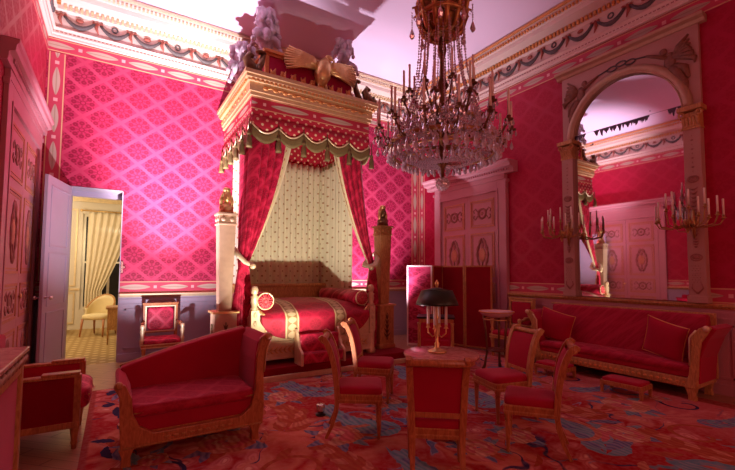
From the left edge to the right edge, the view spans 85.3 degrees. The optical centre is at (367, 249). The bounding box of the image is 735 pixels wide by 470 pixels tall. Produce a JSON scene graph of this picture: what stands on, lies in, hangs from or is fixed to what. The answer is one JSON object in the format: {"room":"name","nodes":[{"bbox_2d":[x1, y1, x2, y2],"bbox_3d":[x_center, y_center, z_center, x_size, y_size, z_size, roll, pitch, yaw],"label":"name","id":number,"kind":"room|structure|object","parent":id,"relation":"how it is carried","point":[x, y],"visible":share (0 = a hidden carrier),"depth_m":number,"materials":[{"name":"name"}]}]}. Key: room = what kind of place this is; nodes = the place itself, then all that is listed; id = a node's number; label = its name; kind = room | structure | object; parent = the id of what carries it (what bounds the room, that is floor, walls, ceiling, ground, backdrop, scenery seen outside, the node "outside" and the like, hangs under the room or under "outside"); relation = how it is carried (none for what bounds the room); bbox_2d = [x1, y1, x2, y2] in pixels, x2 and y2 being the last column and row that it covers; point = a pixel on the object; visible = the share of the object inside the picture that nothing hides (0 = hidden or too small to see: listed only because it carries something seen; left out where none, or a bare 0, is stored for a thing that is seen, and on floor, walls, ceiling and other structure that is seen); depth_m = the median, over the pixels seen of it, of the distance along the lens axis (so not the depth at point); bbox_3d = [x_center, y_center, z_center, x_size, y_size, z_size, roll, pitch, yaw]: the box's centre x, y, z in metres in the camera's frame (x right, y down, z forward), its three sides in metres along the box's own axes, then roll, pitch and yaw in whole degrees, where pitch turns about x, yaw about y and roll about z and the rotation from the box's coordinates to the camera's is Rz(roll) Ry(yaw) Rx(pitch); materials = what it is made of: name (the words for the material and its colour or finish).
{"room":"historic interior","nodes":[
{"label":"historic interior","id":0,"kind":"room"},
{"bbox_2d":[0,0,46,277],"bbox_3d":[-2.543,-1.383,1.928,0.300,5.950,9.850,2,-4,-32],"label":"wall","id":1,"kind":"structure","parent":0,"point":[18,18],"depth_m":4.88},
{"bbox_2d":[0,34,54,363],"bbox_3d":[-4.216,-0.143,4.921,0.150,3.790,2.640,2,-4,-32],"label":"door","id":2,"kind":"structure","parent":1,"relation":"in","point":[26,115],"depth_m":4.67,"materials":[{"name":"pink paint"}]},
{"bbox_2d":[31,300,36,363],"bbox_3d":[-2.491,1.060,2.010,0.045,1.080,9.550,2,-4,-32],"label":"baseboard","id":3,"kind":"structure","parent":1,"relation":"attached to","point":[35,302],"depth_m":5.96,"materials":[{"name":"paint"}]},
{"bbox_2d":[32,0,48,49],"bbox_3d":[-2.482,-3.473,2.254,0.006,0.220,9.550,2,-4,-32],"label":"trim","id":4,"kind":"structure","parent":1,"relation":"attached to","point":[35,2],"depth_m":5.71,"materials":[{"name":"pink paint"}]},
{"bbox_2d":[38,0,66,35],"bbox_3d":[-2.288,-3.959,2.403,0.460,0.750,9.550,2,-4,-32],"label":"trim","id":5,"kind":"structure","parent":1,"relation":"attached to","point":[43,5],"depth_m":5.92,"materials":[{"name":"white paint"}]},
{"bbox_2d":[67,201,121,329],"bbox_3d":[-7.513,0.291,10.393,4.800,3.500,0.200,2,-4,-32],"label":"wall","id":6,"kind":"structure","parent":0,"point":[78,313],"depth_m":10.30,"materials":[{"name":"beige paint"}]},
{"bbox_2d":[67,196,121,323],"bbox_3d":[-7.444,0.211,10.287,4.800,3.350,0.060,2,-4,-32],"label":"trim","id":7,"kind":"structure","parent":6,"relation":"attached to","point":[81,199],"depth_m":10.29,"materials":[{"name":"beige wood"}]},
{"bbox_2d":[79,214,119,308],"bbox_3d":[-6.964,0.314,10.739,1.200,2.500,0.060,2,-4,-32],"label":"window","id":8,"kind":"structure","parent":6,"relation":"in","point":[111,287],"depth_m":10.49,"materials":[{"name":"beige paint"}]},
{"bbox_2d":[80,209,121,213],"bbox_3d":[-6.775,-0.997,10.572,1.358,0.070,0.065,2,-4,-32],"label":"curtain rod","id":9,"kind":"object","parent":6,"relation":"attached to","point":[81,210],"visible":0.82,"depth_m":10.43,"materials":[{"name":"brown metal"}]},
{"bbox_2d":[84,212,120,311],"bbox_3d":[-6.798,0.304,10.466,0.974,2.550,0.076,2,-4,-32],"label":"window curtain","id":10,"kind":"object","parent":9,"relation":"hanging from","point":[104,229],"visible":0.78,"depth_m":10.38,"materials":[{"name":"beige fabric"}]},
{"bbox_2d":[35,36,418,281],"bbox_3d":[-2.003,-1.018,8.381,8.120,5.950,0.500,2,-4,-32],"label":"wall","id":11,"kind":"structure","parent":0,"point":[158,141],"depth_m":7.07,"materials":[{"name":"pink fabric"}]},
{"bbox_2d":[37,51,65,280],"bbox_3d":[-4.935,-1.330,6.242,0.220,3.620,0.007,2,-4,-32],"label":"trim","id":12,"kind":"structure","parent":11,"relation":"attached to","point":[54,99],"depth_m":6.28,"materials":[{"name":"pink paint"}]},
{"bbox_2d":[32,174,71,362],"bbox_3d":[-4.574,0.383,5.840,0.228,2.820,0.900,1,-3,-19],"label":"door","id":13,"kind":"structure","parent":11,"relation":"in","point":[54,265],"depth_m":5.74,"materials":[{"name":"purple paint"}]},
{"bbox_2d":[64,186,123,361],"bbox_3d":[-4.573,0.424,6.673,0.735,2.850,0.510,2,-4,-32],"label":"trim","id":14,"kind":"structure","parent":11,"relation":"attached to","point":[77,191],"depth_m":6.71,"materials":[{"name":"purple paint"}]},
{"bbox_2d":[33,291,406,362],"bbox_3d":[-1.871,1.401,8.014,7.520,1.080,0.045,2,-4,-32],"label":"wainscoting","id":15,"kind":"structure","parent":11,"relation":"attached to","point":[192,310],"depth_m":7.04,"materials":[{"name":"purple paint"}]},
{"bbox_2d":[35,280,406,294],"bbox_3d":[-1.878,0.714,8.070,7.520,0.200,0.006,2,-4,-32],"label":"trim","id":16,"kind":"structure","parent":11,"relation":"attached to","point":[125,286],"depth_m":7.10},
{"bbox_2d":[37,288,406,299],"bbox_3d":[-1.860,0.847,8.033,7.520,0.070,0.075,2,-4,-32],"label":"trim","id":17,"kind":"structure","parent":11,"relation":"attached to","point":[161,294],"depth_m":7.03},
{"bbox_2d":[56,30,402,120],"bbox_3d":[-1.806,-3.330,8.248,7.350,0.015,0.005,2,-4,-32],"label":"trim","id":18,"kind":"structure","parent":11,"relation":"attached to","point":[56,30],"depth_m":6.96,"materials":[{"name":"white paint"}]},
{"bbox_2d":[48,36,413,135],"bbox_3d":[-1.856,-3.130,8.286,7.520,0.220,0.006,2,-4,-32],"label":"trim","id":19,"kind":"structure","parent":11,"relation":"attached to","point":[54,44],"depth_m":6.96,"materials":[{"name":"pink paint"}]},
{"bbox_2d":[55,11,407,115],"bbox_3d":[-1.810,-3.534,8.239,7.146,0.210,0.080,2,-4,-32],"label":"trim","id":20,"kind":"structure","parent":11,"relation":"attached to","point":[80,28],"depth_m":6.92,"materials":[{"name":"paint"}]},
{"bbox_2d":[49,0,415,122],"bbox_3d":[-1.732,-3.635,8.122,7.520,0.750,0.460,2,-4,-32],"label":"trim","id":21,"kind":"structure","parent":11,"relation":"attached to","point":[102,7],"depth_m":6.94,"materials":[{"name":"white paint"}]},
{"bbox_2d":[217,5,377,172],"bbox_3d":[-1.372,-2.727,7.396,2.511,2.520,1.990,2,-4,-32],"label":"canopy","id":22,"kind":"object","parent":11,"relation":"attached to","point":[294,99],"visible":0.94,"depth_m":6.65,"materials":[{"name":"fabric"}]},
{"bbox_2d":[231,130,290,327],"bbox_3d":[-1.821,-0.307,6.215,1.070,3.910,0.833,-1,-3,19],"label":"curtain","id":23,"kind":"object","parent":22,"relation":"hanging from","point":[262,170],"visible":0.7,"depth_m":6.12,"materials":[{"name":"fabric"}]},
{"bbox_2d":[232,160,351,288],"bbox_3d":[-1.420,-0.427,7.428,1.922,2.770,1.324,2,-4,-32],"label":"drapery","id":24,"kind":"object","parent":22,"relation":"hanging from","point":[306,237],"visible":0.54,"depth_m":8.04,"materials":[{"name":"beige fabric"}]},
{"bbox_2d":[334,154,379,346],"bbox_3d":[-0.187,-0.240,7.245,0.833,3.910,1.070,0,-3,6],"label":"curtain","id":25,"kind":"object","parent":22,"relation":"hanging from","point":[349,176],"visible":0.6,"depth_m":7.03,"materials":[{"name":"fabric"}]},
{"bbox_2d":[411,139,417,264],"bbox_3d":[1.202,-1.077,10.113,0.220,3.620,0.007,2,-4,-32],"label":"trim","id":26,"kind":"structure","parent":11,"relation":"attached to","point":[414,178],"depth_m":10.08,"materials":[{"name":"paint"}]},
{"bbox_2d":[137,0,563,88],"bbox_3d":[0.645,-4.282,4.395,8.120,0.150,10.350,2,-4,-32],"label":"ceiling","id":27,"kind":"structure","parent":0,"point":[379,31],"depth_m":7.13,"materials":[{"name":"paint"}]},
{"bbox_2d":[373,0,516,190],"bbox_3d":[0.773,-2.400,4.146,1.415,3.614,1.448,0,-3,-1],"label":"crystal chandelier","id":28,"kind":"object","parent":27,"relation":"hanging from","point":[442,23],"visible":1,"depth_m":3.90,"materials":[{"name":"glass"}]},
{"bbox_2d":[378,99,380,123],"bbox_3d":[0.117,-1.361,3.921,0.022,0.250,0.022,2,-4,-32],"label":"candle","id":29,"kind":"object","parent":28,"relation":"on","point":[379,101],"depth_m":3.91,"materials":[{"name":"wax"}]},
{"bbox_2d":[390,85,392,108],"bbox_3d":[0.248,-1.571,4.100,0.022,0.250,0.022,2,-4,-32],"label":"candle","id":30,"kind":"object","parent":28,"relation":"on","point":[391,102],"depth_m":4.09,"materials":[{"name":"wax"}]},
{"bbox_2d":[394,86,395,112],"bbox_3d":[0.254,-1.375,3.656,0.022,0.250,0.022,2,-4,-32],"label":"candle","id":31,"kind":"object","parent":28,"relation":"on","point":[395,86],"depth_m":3.65,"materials":[{"name":"wax"}]},
{"bbox_2d":[403,70,404,94],"bbox_3d":[0.347,-1.588,3.795,0.022,0.250,0.022,2,-4,-32],"label":"candle","id":32,"kind":"object","parent":28,"relation":"on","point":[403,70],"depth_m":3.78,"materials":[{"name":"wax"}]},
{"bbox_2d":[408,64,410,86],"bbox_3d":[0.431,-1.782,4.079,0.022,0.250,0.022,2,-4,-32],"label":"candle","id":33,"kind":"object","parent":28,"relation":"on","point":[409,78],"depth_m":4.07,"materials":[{"name":"wax"}]},
{"bbox_2d":[423,77,424,103],"bbox_3d":[0.491,-1.384,3.477,0.022,0.250,0.022,2,-4,-32],"label":"candle","id":34,"kind":"object","parent":28,"relation":"on","point":[423,77],"depth_m":3.47,"materials":[{"name":"wax"}]},
{"bbox_2d":[424,51,425,75],"bbox_3d":[0.552,-1.794,3.849,0.022,0.250,0.022,2,-4,-32],"label":"candle","id":35,"kind":"object","parent":28,"relation":"on","point":[424,51],"depth_m":3.84,"materials":[{"name":"wax"}]},
{"bbox_2d":[433,60,435,85],"bbox_3d":[0.606,-1.597,3.605,0.022,0.250,0.022,2,-4,-32],"label":"candle","id":36,"kind":"object","parent":28,"relation":"on","point":[434,61],"depth_m":3.60,"materials":[{"name":"wax"}]},
{"bbox_2d":[451,47,452,71],"bbox_3d":[0.800,-1.797,3.772,0.022,0.250,0.022,2,-4,-32],"label":"candle","id":37,"kind":"object","parent":28,"relation":"on","point":[451,47],"depth_m":3.76,"materials":[{"name":"wax"}]},
{"bbox_2d":[458,74,459,101],"bbox_3d":[0.783,-1.386,3.418,0.022,0.250,0.022,2,-4,-32],"label":"candle","id":38,"kind":"object","parent":28,"relation":"on","point":[458,74],"depth_m":3.41,"materials":[{"name":"wax"}]},
{"bbox_2d":[469,60,471,85],"bbox_3d":[0.928,-1.595,3.605,0.022,0.250,0.022,2,-4,-32],"label":"candle","id":39,"kind":"object","parent":28,"relation":"on","point":[470,80],"depth_m":3.59,"materials":[{"name":"wax"}]},
{"bbox_2d":[472,54,473,78],"bbox_3d":[1.031,-1.788,3.894,0.022,0.250,0.022,2,-4,-32],"label":"candle","id":40,"kind":"object","parent":28,"relation":"on","point":[472,54],"depth_m":3.88,"materials":[{"name":"wax"}]},
{"bbox_2d":[489,78,491,105],"bbox_3d":[1.073,-1.380,3.491,0.022,0.250,0.022,2,-4,-32],"label":"candle","id":41,"kind":"object","parent":28,"relation":"on","point":[490,101],"depth_m":3.48,"materials":[{"name":"wax"}]},
{"bbox_2d":[491,70,493,95],"bbox_3d":[1.188,-1.583,3.793,0.022,0.250,0.022,2,-4,-32],"label":"candle","id":42,"kind":"object","parent":28,"relation":"on","point":[492,72],"depth_m":3.79,"materials":[{"name":"wax"}]},
{"bbox_2d":[499,113,501,129],"bbox_3d":[1.416,-1.335,4.251,0.022,0.250,0.022,2,-4,-32],"label":"candle","id":43,"kind":"object","parent":28,"relation":"on","point":[499,113],"depth_m":4.25,"materials":[{"name":"wax"}]},
{"bbox_2d":[507,88,509,114],"bbox_3d":[1.301,-1.368,3.682,0.022,0.250,0.022,2,-4,-32],"label":"candle","id":44,"kind":"object","parent":28,"relation":"on","point":[508,90],"depth_m":3.67,"materials":[{"name":"wax"}]},
{"bbox_2d":[510,101,512,124],"bbox_3d":[1.423,-1.352,3.954,0.022,0.250,0.022,2,-4,-32],"label":"candle","id":45,"kind":"object","parent":28,"relation":"on","point":[510,101],"depth_m":3.95,"materials":[{"name":"wax"}]},
{"bbox_2d":[18,328,734,469],"bbox_3d":[-1.346,1.848,5.389,10.000,0.100,14.700,2,-4,-32],"label":"floor","id":46,"kind":"structure","parent":0,"point":[49,450],"depth_m":5.28,"materials":[{"name":"brown wood"}]},
{"bbox_2d":[0,346,29,469],"bbox_3d":[-2.064,1.091,1.841,0.550,1.005,1.450,2,-4,-32],"label":"base cabinet","id":47,"kind":"object","parent":46,"relation":"on","point":[12,359],"visible":1,"depth_m":2.35,"materials":[{"name":"brown mahogany wood"}]},
{"bbox_2d":[0,334,94,448],"bbox_3d":[-2.872,1.225,3.520,0.783,0.923,0.710,2,-4,-32],"label":"bergere","id":48,"kind":"object","parent":46,"relation":"on","point":[56,393],"visible":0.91,"depth_m":3.32,"materials":[{"name":"red fabric"}]},
{"bbox_2d":[81,374,92,407],"bbox_3d":[-2.840,1.284,3.537,0.660,0.240,0.570,2,-4,-32],"label":"seat cushion","id":49,"kind":"object","parent":48,"relation":"on","point":[87,381],"depth_m":3.51,"materials":[{"name":"fabric"}]},
{"bbox_2d":[79,294,116,336],"bbox_3d":[-6.281,1.517,9.351,0.630,0.954,0.611,1,-3,-4],"label":"tub chair","id":50,"kind":"object","parent":46,"relation":"on","point":[95,310],"visible":0.74,"depth_m":9.48,"materials":[{"name":"yellow fabric"}]},
{"bbox_2d":[106,305,117,344],"bbox_3d":[-5.057,1.575,8.562,0.950,0.760,0.600,2,-4,-32],"label":"writing desk","id":51,"kind":"object","parent":46,"relation":"on","point":[112,312],"visible":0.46,"depth_m":8.14,"materials":[{"name":"brown wood"}]},
{"bbox_2d":[139,302,184,356],"bbox_3d":[-3.347,1.360,6.474,0.631,0.979,0.572,2,-4,-32],"label":"armchair","id":52,"kind":"object","parent":46,"relation":"on","point":[159,318],"visible":0.95,"depth_m":6.56,"materials":[{"name":"red fabric"}]},
{"bbox_2d":[264,347,405,382],"bbox_3d":[-1.196,1.800,6.937,3.200,0.170,2.450,2,-4,-32],"label":"dais","id":53,"kind":"object","parent":46,"relation":"on","point":[280,369],"visible":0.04,"depth_m":5.82,"materials":[{"name":"red fabric"}]},
{"bbox_2d":[208,187,239,333],"bbox_3d":[-2.062,0.367,5.759,0.360,2.550,0.360,2,-4,-32],"label":"pillar","id":54,"kind":"structure","parent":53,"relation":"on","point":[223,317],"depth_m":5.68,"materials":[{"name":"polished wood"},{"name":"gilt bronze"}]},
{"bbox_2d":[231,283,374,360],"bbox_3d":[-1.224,1.146,6.883,2.127,1.130,1.827,2,-4,-32],"label":"bed","id":55,"kind":"object","parent":53,"relation":"on","point":[279,348],"visible":0.36,"depth_m":6.61,"materials":[{"name":"brown wood"}]},
{"bbox_2d":[260,297,369,338],"bbox_3d":[-1.158,1.088,6.782,1.814,0.550,1.618,2,-4,-32],"label":"coverlet","id":56,"kind":"object","parent":55,"relation":"on","point":[287,314],"visible":0.77,"depth_m":6.13,"materials":[{"name":"fabric"}]},
{"bbox_2d":[232,291,273,309],"bbox_3d":[-1.851,0.773,6.373,0.264,0.264,1.474,2,-4,-32],"label":"bolster","id":57,"kind":"object","parent":56,"relation":"on","point":[265,300],"visible":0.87,"depth_m":5.77,"materials":[{"name":"fabric"}]},
{"bbox_2d":[319,287,367,305],"bbox_3d":[-0.465,0.830,7.247,0.264,0.264,1.474,2,-4,-32],"label":"bolster","id":58,"kind":"object","parent":56,"relation":"on","point":[358,297],"visible":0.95,"depth_m":6.88,"materials":[{"name":"fabric"}]},
{"bbox_2d":[294,326,345,366],"bbox_3d":[-0.698,1.412,5.928,0.720,0.498,0.273,2,-4,-32],"label":"step","id":59,"kind":"structure","parent":53,"relation":"on","point":[308,349],"depth_m":5.83,"materials":[{"name":"fabric"}]},
{"bbox_2d":[372,205,395,348],"bbox_3d":[0.271,0.463,7.231,0.360,2.550,0.360,2,-4,-32],"label":"pillar","id":60,"kind":"structure","parent":53,"relation":"on","point":[382,234],"depth_m":7.13,"materials":[{"name":"brown wood"}]},
{"bbox_2d":[77,345,734,469],"bbox_3d":[1.240,1.696,3.420,6.240,0.010,7.600,2,-4,-32],"label":"carpet","id":61,"kind":"object","parent":46,"relation":"on","point":[610,429],"visible":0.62,"depth_m":3.62,"materials":[{"name":"red carpet"}]},
{"bbox_2d":[114,325,272,467],"bbox_3d":[-1.574,1.218,3.607,1.226,0.955,0.746,2,-4,-32],"label":"meridienne","id":62,"kind":"object","parent":61,"relation":"on","point":[214,382],"visible":1,"depth_m":3.56,"materials":[{"name":"red fabric"}]},
{"bbox_2d":[131,375,252,416],"bbox_3d":[-1.591,1.285,3.593,0.970,0.110,0.660,2,-4,-32],"label":"seat cushion","id":63,"kind":"object","parent":62,"relation":"on","point":[164,398],"depth_m":3.44,"materials":[{"name":"fabric"}]},
{"bbox_2d":[315,403,325,416],"bbox_3d":[-0.490,1.669,4.175,0.108,0.115,0.108,2,-4,-32],"label":"spotlight","id":64,"kind":"object","parent":61,"relation":"on","point":[320,407],"visible":1,"depth_m":4.14,"materials":[{"name":"black metal"}]},
{"bbox_2d":[318,329,382,439],"bbox_3d":[-0.158,1.247,3.788,0.589,0.928,0.456,0,-3,0],"label":"chair","id":65,"kind":"object","parent":61,"relation":"on","point":[353,390],"visible":1,"depth_m":3.59,"materials":[{"name":"brown wood"}]},
{"bbox_2d":[341,317,394,403],"bbox_3d":[0.009,1.304,4.791,0.589,0.928,0.456,0,-3,10],"label":"chair","id":66,"kind":"object","parent":61,"relation":"on","point":[365,365],"visible":0.99,"depth_m":4.62,"materials":[{"name":"red fabric"}]},
{"bbox_2d":[417,314,454,346],"bbox_3d":[1.120,1.472,6.531,0.600,0.790,0.470,0,-3,11],"label":"chair","id":67,"kind":"object","parent":61,"relation":"on","point":[424,338],"visible":0.55,"depth_m":6.34,"materials":[{"name":"red fabric"}]},
{"bbox_2d":[405,356,470,469],"bbox_3d":[0.508,1.204,2.953,0.456,0.928,0.589,0,-3,7],"label":"chair","id":68,"kind":"object","parent":61,"relation":"on","point":[437,389],"visible":1,"depth_m":2.80,"materials":[{"name":"red fabric"}]},
{"bbox_2d":[404,346,479,443],"bbox_3d":[0.685,1.332,3.704,0.698,0.756,0.698,2,-4,-32],"label":"round table","id":69,"kind":"object","parent":61,"relation":"on","point":[455,353],"visible":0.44,"depth_m":3.65,"materials":[{"name":"brown wood"}]},
{"bbox_2d":[416,280,458,353],"bbox_3d":[0.653,0.616,3.745,0.398,0.675,0.398,2,-4,-32],"label":"lamp","id":70,"kind":"object","parent":69,"relation":"on","point":[436,297],"visible":1,"depth_m":3.66,"materials":[{"name":"brown metal"}]},
{"bbox_2d":[479,309,514,367],"bbox_3d":[2.008,1.406,6.196,0.544,0.913,0.544,2,-4,-32],"label":"washstand","id":71,"kind":"object","parent":61,"relation":"on","point":[489,313],"visible":0.98,"depth_m":6.16,"materials":[{"name":"brown wood"}]},
{"bbox_2d":[487,347,504,351],"bbox_3d":[2.007,1.538,6.189,0.327,0.030,0.327,2,-4,-32],"label":"shelf","id":72,"kind":"object","parent":71,"relation":"attached to","point":[494,349],"depth_m":6.12,"materials":[{"name":"brown wood"}]},
{"bbox_2d":[480,310,513,317],"bbox_3d":[2.010,1.004,6.219,0.527,0.100,0.527,2,-4,-32],"label":"basin","id":73,"kind":"object","parent":71,"relation":"in","point":[488,313],"depth_m":6.07,"materials":[{"name":"white ceramic"}]},
{"bbox_2d":[472,324,543,424],"bbox_3d":[1.490,1.281,4.228,0.589,0.928,0.456,1,-3,-16],"label":"chair","id":74,"kind":"object","parent":61,"relation":"on","point":[522,342],"visible":0.98,"depth_m":4.15,"materials":[{"name":"red fabric"}]},
{"bbox_2d":[503,337,580,461],"bbox_3d":[1.494,1.237,3.442,0.589,0.928,0.456,-1,-3,22],"label":"chair","id":75,"kind":"object","parent":61,"relation":"on","point":[518,400],"visible":1,"depth_m":3.30,"materials":[{"name":"brown wood"}]},
{"bbox_2d":[534,359,575,379],"bbox_3d":[2.745,1.742,5.851,0.300,0.193,0.480,3,-4,-35],"label":"footstool","id":76,"kind":"object","parent":61,"relation":"on","point":[546,364],"visible":0.8,"depth_m":5.80,"materials":[{"name":"red fabric"}]},
{"bbox_2d":[536,359,573,367],"bbox_3d":[2.745,1.674,5.855,0.280,0.056,0.450,3,-4,-35],"label":"cushion","id":77,"kind":"object","parent":76,"relation":"on","point":[545,363],"depth_m":5.84,"materials":[{"name":"red fabric"}]},
{"bbox_2d":[600,374,652,400],"bbox_3d":[3.211,1.695,4.964,0.300,0.193,0.480,3,-4,-35],"label":"footstool","id":78,"kind":"object","parent":61,"relation":"on","point":[629,383],"visible":1,"depth_m":4.86,"materials":[{"name":"red fabric"}]},
{"bbox_2d":[602,374,649,386],"bbox_3d":[3.212,1.627,4.968,0.280,0.056,0.450,3,-4,-35],"label":"cushion","id":79,"kind":"object","parent":78,"relation":"on","point":[612,379],"depth_m":4.91,"materials":[{"name":"red fabric"}]},
{"bbox_2d":[407,265,492,348],"bbox_3d":[1.694,1.147,8.198,1.701,1.650,0.481,-1,-3,20],"label":"folding screen","id":80,"kind":"object","parent":46,"relation":"on","point":[472,286],"visible":0.59,"depth_m":8.12,"materials":[{"name":"red fabric"}]},
{"bbox_2d":[489,297,535,357],"bbox_3d":[2.641,1.397,7.190,0.595,1.053,0.658,2,-4,-32],"label":"armchair","id":81,"kind":"object","parent":46,"relation":"on","point":[519,317],"visible":0.55,"depth_m":7.25,"materials":[{"name":"red fabric"}]},
{"bbox_2d":[525,302,732,401],"bbox_3d":[3.532,1.339,5.749,0.655,1.010,2.517,2,-4,-32],"label":"sofa","id":82,"kind":"object","parent":46,"relation":"on","point":[609,338],"visible":0.84,"depth_m":5.47,"materials":[{"name":"red fabric"}]},
{"bbox_2d":[541,306,575,340],"bbox_3d":[3.030,1.220,6.426,0.150,0.611,0.653,3,-4,-37],"label":"square cushion","id":83,"kind":"object","parent":82,"relation":"on","point":[558,326],"visible":0.88,"depth_m":6.35,"materials":[{"name":"red fabric"}]},
{"bbox_2d":[540,339,689,370],"bbox_3d":[3.475,1.467,5.705,0.420,0.120,2.010,2,-4,-32],"label":"seat cushion","id":84,"kind":"object","parent":82,"relation":"on","point":[620,354],"depth_m":5.49,"materials":[{"name":"fabric"}]},
{"bbox_2d":[642,315,689,361],"bbox_3d":[3.817,1.151,5.127,0.155,0.598,0.641,1,-3,-19],"label":"square cushion","id":85,"kind":"object","parent":82,"relation":"on","point":[662,338],"visible":0.95,"depth_m":5.06,"materials":[{"name":"red fabric"}]},
{"bbox_2d":[425,0,734,287],"bbox_3d":[4.067,-1.112,6.098,0.300,5.950,9.850,2,-4,-32],"label":"wall","id":86,"kind":"structure","parent":0,"point":[535,188],"depth_m":7.03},
{"bbox_2d":[419,138,424,264],"bbox_3d":[1.376,-1.079,10.073,0.007,3.620,0.220,2,-4,-32],"label":"trim","id":87,"kind":"structure","parent":86,"relation":"attached to","point":[421,179],"depth_m":10.05,"materials":[{"name":"paint"}]},
{"bbox_2d":[422,158,517,347],"bbox_3d":[2.095,0.154,8.580,0.299,3.680,2.500,2,-4,-32],"label":"door","id":88,"kind":"structure","parent":86,"relation":"in","point":[472,215],"depth_m":8.36,"materials":[{"name":"pink paint"}]},
{"bbox_2d":[446,0,654,101],"bbox_3d":[3.802,-3.614,6.239,0.080,0.210,9.066,2,-4,-32],"label":"trim","id":89,"kind":"structure","parent":86,"relation":"attached to","point":[647,4],"depth_m":6.70,"materials":[{"name":"paint"}]},
{"bbox_2d":[416,0,693,119],"bbox_3d":[3.680,-3.714,6.167,0.460,0.750,9.550,2,-4,-32],"label":"trim","id":90,"kind":"structure","parent":86,"relation":"attached to","point":[583,8],"depth_m":6.88,"materials":[{"name":"white paint"}]},
{"bbox_2d":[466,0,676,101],"bbox_3d":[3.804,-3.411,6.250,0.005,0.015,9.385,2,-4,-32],"label":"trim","id":91,"kind":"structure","parent":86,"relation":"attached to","point":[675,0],"depth_m":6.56,"materials":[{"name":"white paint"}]},
{"bbox_2d":[427,0,731,133],"bbox_3d":[3.869,-3.212,6.261,0.006,0.220,9.550,2,-4,-32],"label":"trim","id":92,"kind":"structure","parent":86,"relation":"attached to","point":[705,5],"depth_m":6.34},
{"bbox_2d":[507,292,734,309],"bbox_3d":[3.818,0.765,6.019,0.075,0.070,9.550,2,-4,-32],"label":"trim","id":93,"kind":"structure","parent":86,"relation":"attached to","point":[581,298],"depth_m":5.85,"materials":[{"name":"brown wood"}]},
{"bbox_2d":[509,296,734,396],"bbox_3d":[3.827,1.320,5.995,0.045,1.080,9.550,2,-4,-32],"label":"baseboard","id":94,"kind":"structure","parent":86,"relation":"attached to","point":[725,385],"depth_m":5.01,"materials":[{"name":"pink paint"}]},
{"bbox_2d":[510,282,734,303],"bbox_3d":[3.848,0.632,6.045,0.006,0.200,9.550,2,-4,-32],"label":"trim","id":95,"kind":"structure","parent":86,"relation":"attached to","point":[719,295],"depth_m":6.93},
{"bbox_2d":[554,10,712,303],"bbox_3d":[3.844,-1.179,5.995,0.190,3.810,2.070,2,-4,-32],"label":"mirror","id":96,"kind":"object","parent":86,"relation":"attached to","point":[633,124],"visible":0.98,"depth_m":5.88,"materials":[{"name":"clear glass"}]},
{"bbox_2d":[540,207,584,244],"bbox_3d":[3.162,-0.384,6.511,0.458,0.596,0.765,2,-4,-32],"label":"candelabra","id":97,"kind":"object","parent":96,"relation":"attached to","point":[567,234],"visible":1,"depth_m":6.43,"materials":[{"name":"metal"}]},
{"bbox_2d":[654,187,726,237],"bbox_3d":[4.067,-0.460,5.080,0.458,0.596,0.765,2,-4,-32],"label":"candelabra","id":98,"kind":"object","parent":96,"relation":"attached to","point":[692,223],"visible":1,"depth_m":4.97,"materials":[{"name":"brass"},{"name":"wax"}]},
{"bbox_2d":[657,204,659,218],"bbox_3d":[3.816,-0.500,5.234,0.020,0.200,0.020,2,-4,-32],"label":"candle","id":99,"kind":"object","parent":98,"relation":"on","point":[658,214],"depth_m":5.23,"materials":[{"name":"wax"}]},
{"bbox_2d":[671,199,673,213],"bbox_3d":[3.875,-0.550,5.067,0.020,0.200,0.020,2,-4,-32],"label":"candle","id":100,"kind":"object","parent":98,"relation":"on","point":[672,203],"depth_m":5.06,"materials":[{"name":"wax"}]},
{"bbox_2d":[687,189,689,204],"bbox_3d":[4.001,-0.664,4.976,0.020,0.200,0.020,2,-4,-32],"label":"candle","id":101,"kind":"object","parent":98,"relation":"on","point":[688,201],"depth_m":4.97,"materials":[{"name":"wax"}]},
{"bbox_2d":[697,196,699,211],"bbox_3d":[4.030,-0.560,4.863,0.020,0.200,0.020,2,-4,-32],"label":"candle","id":102,"kind":"object","parent":98,"relation":"on","point":[698,210],"depth_m":4.86,"materials":[{"name":"wax"}]},
{"bbox_2d":[703,187,705,202],"bbox_3d":[4.134,-0.668,4.895,0.020,0.200,0.020,2,-4,-32],"label":"candle","id":103,"kind":"object","parent":98,"relation":"on","point":[704,196],"depth_m":4.89,"materials":[{"name":"wax"}]},
{"bbox_2d":[707,198,709,214],"bbox_3d":[4.096,-0.524,4.792,0.020,0.200,0.020,2,-4,-32],"label":"candle","id":104,"kind":"object","parent":98,"relation":"on","point":[708,203],"depth_m":4.78,"materials":[{"name":"wax"}]},
{"bbox_2d":[716,195,718,211],"bbox_3d":[4.214,-0.562,4.807,0.020,0.200,0.020,2,-4,-32],"label":"candle","id":105,"kind":"object","parent":98,"relation":"on","point":[717,207],"depth_m":4.80,"materials":[{"name":"wax"}]},
{"bbox_2d":[722,198,724,214],"bbox_3d":[4.280,-0.522,4.801,0.020,0.200,0.020,2,-4,-32],"label":"candle","id":106,"kind":"object","parent":98,"relation":"on","point":[723,210],"depth_m":4.80,"materials":[{"name":"wax"}]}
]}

